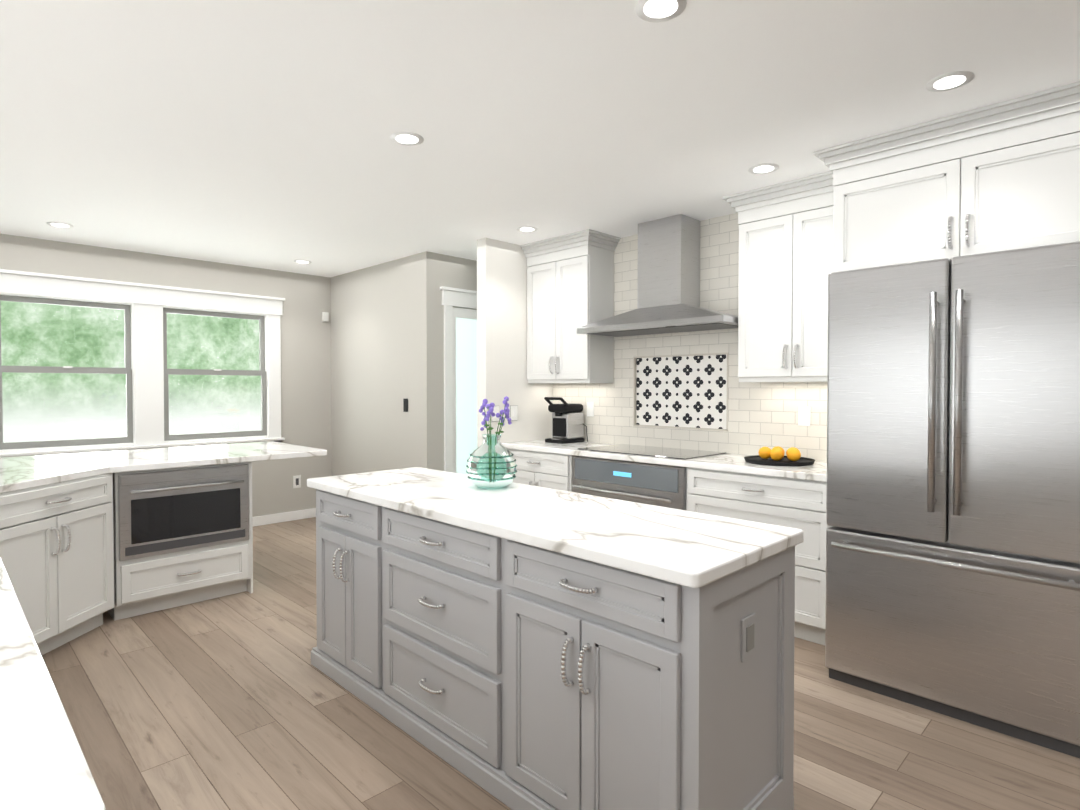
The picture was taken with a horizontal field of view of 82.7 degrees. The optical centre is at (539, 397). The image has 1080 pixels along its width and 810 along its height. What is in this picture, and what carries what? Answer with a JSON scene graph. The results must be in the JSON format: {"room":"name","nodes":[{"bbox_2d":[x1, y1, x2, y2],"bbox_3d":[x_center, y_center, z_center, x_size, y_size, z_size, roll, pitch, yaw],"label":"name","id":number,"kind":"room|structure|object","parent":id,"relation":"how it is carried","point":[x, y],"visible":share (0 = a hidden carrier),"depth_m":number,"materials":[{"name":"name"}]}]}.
{"room":"kitchen","nodes":[
{"label":"kitchen","id":0,"kind":"room"},
{"bbox_2d":[0,234,331,516],"bbox_3d":[-4.583,0.024,4.383,6.740,2.550,0.150,-1,1,-45],"label":"wall","id":1,"kind":"structure","parent":0,"point":[305,375],"depth_m":6.23,"materials":[{"name":"grey paint"}]},
{"bbox_2d":[0,269,284,457],"bbox_3d":[-3.466,-0.224,5.426,2.370,1.532,0.182,-1,1,-45],"label":"window","id":2,"kind":"structure","parent":1,"relation":"in","point":[80,443],"depth_m":5.32,"materials":[{"name":"white"}]},
{"bbox_2d":[163,306,267,443],"bbox_3d":[-3.088,-0.208,5.847,0.948,1.243,0.120,-1,1,-45],"label":"window","id":3,"kind":"structure","parent":1,"relation":"in","point":[262,371],"depth_m":5.84,"materials":[{"name":"white"}]},
{"bbox_2d":[252,508,315,526],"bbox_3d":[-3.018,1.227,5.843,2.190,0.095,0.017,-1,1,-45],"label":"baseboard","id":4,"kind":"structure","parent":1,"relation":"attached to","point":[282,517],"depth_m":6.23,"materials":[{"name":"white wood"}]},
{"bbox_2d":[293,475,300,487],"bbox_3d":[-2.513,0.872,6.344,0.080,0.130,0.010,-1,1,-45],"label":"outlet","id":5,"kind":"object","parent":1,"relation":"attached to","point":[296,481],"visible":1,"depth_m":6.34,"materials":[{"name":"white plastic"}]},
{"bbox_2d":[322,312,328,321],"bbox_3d":[-2.284,-0.857,6.524,0.060,0.100,0.038,-1,1,-45],"label":"sensor","id":6,"kind":"object","parent":1,"relation":"attached to","point":[325,316],"visible":1,"depth_m":6.51,"materials":[{"name":"white plastic"}]},
{"bbox_2d":[331,251,440,475],"bbox_3d":[-1.564,-0.003,6.021,0.150,2.550,1.790,-1,1,-45],"label":"wall","id":7,"kind":"structure","parent":0,"point":[385,339],"depth_m":5.79,"materials":[{"name":"grey paint"}]},
{"bbox_2d":[403,399,407,411],"bbox_3d":[-1.218,0.069,5.562,0.006,0.120,0.070,-1,1,-45],"label":"light switch","id":8,"kind":"object","parent":7,"relation":"attached to","point":[405,405],"visible":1,"depth_m":5.56,"materials":[{"name":"black plastic"}]},
{"bbox_2d":[441,254,476,470],"bbox_3d":[-0.344,-0.004,6.079,1.660,2.550,0.150,-1,1,-45],"label":"wall","id":9,"kind":"structure","parent":0,"point":[458,272],"depth_m":5.50,"materials":[{"name":"grey paint"}]},
{"bbox_2d":[440,286,476,474],"bbox_3d":[-0.463,0.145,5.825,1.150,2.260,0.045,-1,1,-45],"label":"door","id":10,"kind":"structure","parent":9,"relation":"attached to","point":[460,385],"depth_m":5.58,"materials":[{"name":"white"}]},
{"bbox_2d":[477,238,552,479],"bbox_3d":[-0.201,0.011,5.177,0.790,2.550,0.150,-1,1,-45],"label":"wall","id":11,"kind":"structure","parent":0,"point":[501,320],"depth_m":4.98,"materials":[{"name":"white paint"}]},
{"bbox_2d":[492,406,498,421],"bbox_3d":[-0.354,0.130,4.912,0.081,0.126,0.010,-1,1,-45],"label":"light switch","id":12,"kind":"object","parent":11,"relation":"attached to","point":[496,409],"depth_m":4.91,"materials":[{"name":"grey plastic"}]},
{"bbox_2d":[510,405,517,420],"bbox_3d":[-0.212,0.128,5.053,0.081,0.126,0.010,-1,1,-45],"label":"light switch","id":13,"kind":"object","parent":11,"relation":"attached to","point":[513,412],"depth_m":5.05,"materials":[{"name":"grey plastic"}]},
{"bbox_2d":[0,0,1079,277],"bbox_3d":[-0.790,-1.257,1.731,8.700,0.100,9.230,-1,1,-45],"label":"ceiling","id":14,"kind":"structure","parent":0,"point":[248,132],"depth_m":2.57,"materials":[{"name":"white paint"}]},
{"bbox_2d":[46,222,73,227],"bbox_3d":[-3.476,-1.249,4.441,0.156,0.006,0.156,-1,1,-45],"label":"recessed light","id":15,"kind":"object","parent":14,"relation":"in","point":[60,224],"visible":1,"depth_m":4.43,"materials":[{"name":"white"}]},
{"bbox_2d":[294,260,311,263],"bbox_3d":[-2.222,-1.271,5.747,0.156,0.006,0.156,-1,1,-45],"label":"recessed light","id":16,"kind":"object","parent":14,"relation":"in","point":[303,261],"visible":0.96,"depth_m":5.72,"materials":[{"name":"white"}]},
{"bbox_2d":[390,132,423,145],"bbox_3d":[-0.629,-1.223,2.901,0.156,0.006,0.156,-1,1,-45],"label":"recessed light","id":17,"kind":"object","parent":14,"relation":"in","point":[407,138],"visible":1,"depth_m":2.89,"materials":[{"name":"white"}]},
{"bbox_2d":[517,226,537,231],"bbox_3d":[-0.096,-1.251,4.562,0.156,0.006,0.156,-1,1,-45],"label":"recessed light","id":18,"kind":"object","parent":14,"relation":"in","point":[527,229],"visible":1,"depth_m":4.55,"materials":[{"name":"white"}]},
{"bbox_2d":[635,0,686,21],"bbox_3d":[0.373,-1.207,1.896,0.156,0.006,0.156,-1,1,-45],"label":"recessed light","id":19,"kind":"object","parent":14,"relation":"in","point":[656,10],"visible":1,"depth_m":1.90,"materials":[{"name":"white"}]},
{"bbox_2d":[748,163,778,173],"bbox_3d":[1.203,-1.230,3.301,0.156,0.006,0.156,-1,1,-45],"label":"recessed light","id":20,"kind":"object","parent":14,"relation":"in","point":[764,168],"visible":1,"depth_m":3.29,"materials":[{"name":"white"}]},
{"bbox_2d":[926,71,973,91],"bbox_3d":[1.576,-1.214,2.360,0.156,0.006,0.156,-1,1,-45],"label":"recessed light","id":21,"kind":"object","parent":14,"relation":"in","point":[949,81],"visible":1,"depth_m":2.35,"materials":[{"name":"white"}]},
{"bbox_2d":[42,517,1079,809],"bbox_3d":[-0.790,1.392,1.775,8.700,0.100,9.230,-1,1,-45],"label":"floor","id":22,"kind":"structure","parent":0,"point":[238,701],"depth_m":2.42,"materials":[{"name":"brown wood"}]},
{"bbox_2d":[0,472,147,654],"bbox_3d":[-2.870,0.880,3.138,1.197,0.880,1.118,-1,1,-45],"label":"base cabinet","id":23,"kind":"object","parent":22,"relation":"on","point":[79,557],"depth_m":3.26,"materials":[{"name":"white wood"}]},
{"bbox_2d":[0,441,326,809],"bbox_3d":[-1.582,0.427,2.667,2.560,0.039,4.465,-1,1,-45],"label":"countertop","id":24,"kind":"structure","parent":23,"relation":"on","point":[43,764],"depth_m":0.95,"materials":[{"name":"white stone"}]},
{"bbox_2d":[128,462,252,612],"bbox_3d":[-2.387,0.865,4.021,0.760,0.880,0.632,-1,1,-45],"label":"base cabinet","id":25,"kind":"object","parent":22,"relation":"on","point":[200,521],"depth_m":3.84,"materials":[{"name":"white wood"}]},
{"bbox_2d":[307,483,794,809],"bbox_3d":[-0.163,0.890,2.491,0.627,0.880,2.142,-1,1,-45],"label":"kitchen island","id":26,"kind":"object","parent":22,"relation":"on","point":[515,646],"depth_m":1.89,"materials":[{"name":"grey wood"}]},
{"bbox_2d":[466,396,516,488],"bbox_3d":[-0.219,0.200,2.783,0.232,0.411,0.232,-1,1,-45],"label":"vase","id":27,"kind":"object","parent":26,"relation":"on","point":[502,451],"visible":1,"depth_m":2.73,"materials":[{"name":"clear glass"}]},
{"bbox_2d":[307,467,803,590],"bbox_3d":[-0.158,0.430,2.488,0.655,0.039,2.180,-1,1,-45],"label":"island countertop","id":28,"kind":"structure","parent":26,"relation":"on","point":[701,549],"depth_m":2.05,"materials":[{"name":"white stone"}]},
{"bbox_2d":[502,440,826,644],"bbox_3d":[0.796,0.841,4.256,0.630,0.920,2.575,-1,1,-45],"label":"base cabinet","id":29,"kind":"object","parent":22,"relation":"on","point":[735,486],"visible":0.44,"depth_m":3.46,"materials":[{"name":"white painted wood"},{"name":"metal"}]},
{"bbox_2d":[544,397,587,443],"bbox_3d":[0.228,0.182,5.021,0.287,0.372,0.279,-1,1,-45],"label":"coffee maker","id":30,"kind":"object","parent":29,"relation":"on","point":[568,425],"visible":1,"depth_m":4.99,"materials":[{"name":"black plastic"}]},
{"bbox_2d":[572,456,685,509],"bbox_3d":[0.547,0.801,4.107,0.095,0.745,0.930,-1,1,-45],"label":"oven","id":31,"kind":"object","parent":29,"relation":"in","point":[654,484],"visible":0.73,"depth_m":4.05,"materials":[{"name":"silver metal"}]},
{"bbox_2d":[578,444,725,459],"bbox_3d":[0.774,0.376,4.326,0.520,0.006,0.900,-1,1,-45],"label":"cooktop","id":32,"kind":"object","parent":29,"relation":"in","point":[673,453],"visible":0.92,"depth_m":4.25,"materials":[{"name":"black glass"}]},
{"bbox_2d":[744,446,814,465],"bbox_3d":[1.437,0.346,3.687,0.400,0.089,0.400,-1,1,-45],"label":"tray","id":33,"kind":"object","parent":29,"relation":"on","point":[774,456],"visible":1,"depth_m":3.63,"materials":[{"name":"black plastic"}]},
{"bbox_2d":[825,241,1079,757],"bbox_3d":[1.975,0.372,2.823,0.978,1.905,0.965,-1,1,-45],"label":"fridge","id":34,"kind":"object","parent":22,"relation":"on","point":[953,503],"visible":1,"depth_m":2.48,"materials":[{"name":"grey metal"}]},
{"bbox_3d":[2.444,0.044,3.189,0.150,2.550,6.700,-1,1,-45],"label":"wall","id":35,"kind":"structure","parent":0,"visible":0},
{"bbox_2d":[520,229,620,383],"bbox_3d":[0.213,-0.688,4.989,0.386,1.143,0.816,-1,1,-45],"label":"upper cabinet","id":36,"kind":"object","parent":35,"relation":"attached to","point":[570,283],"visible":1,"depth_m":4.83,"materials":[{"name":"white wood"}]},
{"bbox_2d":[576,214,737,336],"bbox_3d":[0.854,-0.856,4.287,0.468,0.781,1.190,-1,1,-45],"label":"range hood","id":37,"kind":"object","parent":35,"relation":"attached to","point":[668,274],"visible":0.83,"depth_m":4.25,"materials":[{"name":"silver metal"}]},
{"bbox_2d":[633,352,728,430],"bbox_3d":[1.017,-0.043,4.490,0.031,0.540,0.800,-1,1,-45],"label":"wall tile","id":38,"kind":"structure","parent":35,"relation":"attached to","point":[686,391],"depth_m":4.48,"materials":[{"name":"white tile"}]},
{"bbox_2d":[553,213,826,461],"bbox_3d":[1.032,-0.426,4.471,0.030,1.648,2.576,-1,1,-45],"label":"tile backsplash","id":39,"kind":"structure","parent":35,"relation":"attached to","point":[762,414],"depth_m":4.27,"materials":[{"name":"white tile"}]},
{"bbox_2d":[587,402,593,416],"bbox_3d":[0.416,0.098,5.070,0.006,0.120,0.075,-1,1,-45],"label":"outlet","id":40,"kind":"object","parent":39,"relation":"attached to","point":[590,405],"depth_m":5.06,"materials":[{"name":"white plastic"}]},
{"bbox_2d":[798,407,810,425],"bbox_3d":[1.651,0.118,3.830,0.006,0.120,0.075,-1,1,-45],"label":"outlet","id":41,"kind":"object","parent":39,"relation":"attached to","point":[804,416],"depth_m":3.83,"materials":[{"name":"white plastic"}]},
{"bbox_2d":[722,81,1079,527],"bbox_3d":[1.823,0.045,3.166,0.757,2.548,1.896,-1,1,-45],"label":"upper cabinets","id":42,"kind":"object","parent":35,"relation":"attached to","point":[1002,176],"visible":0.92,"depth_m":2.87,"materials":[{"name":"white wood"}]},
{"label":"outside","id":43,"kind":"structure","parent":0,"visible":0},
{"bbox_2d":[1,301,260,442],"bbox_3d":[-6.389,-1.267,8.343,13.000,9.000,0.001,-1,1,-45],"label":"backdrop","id":44,"kind":"structure","parent":43,"point":[175,362],"depth_m":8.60,"materials":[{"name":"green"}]}
]}

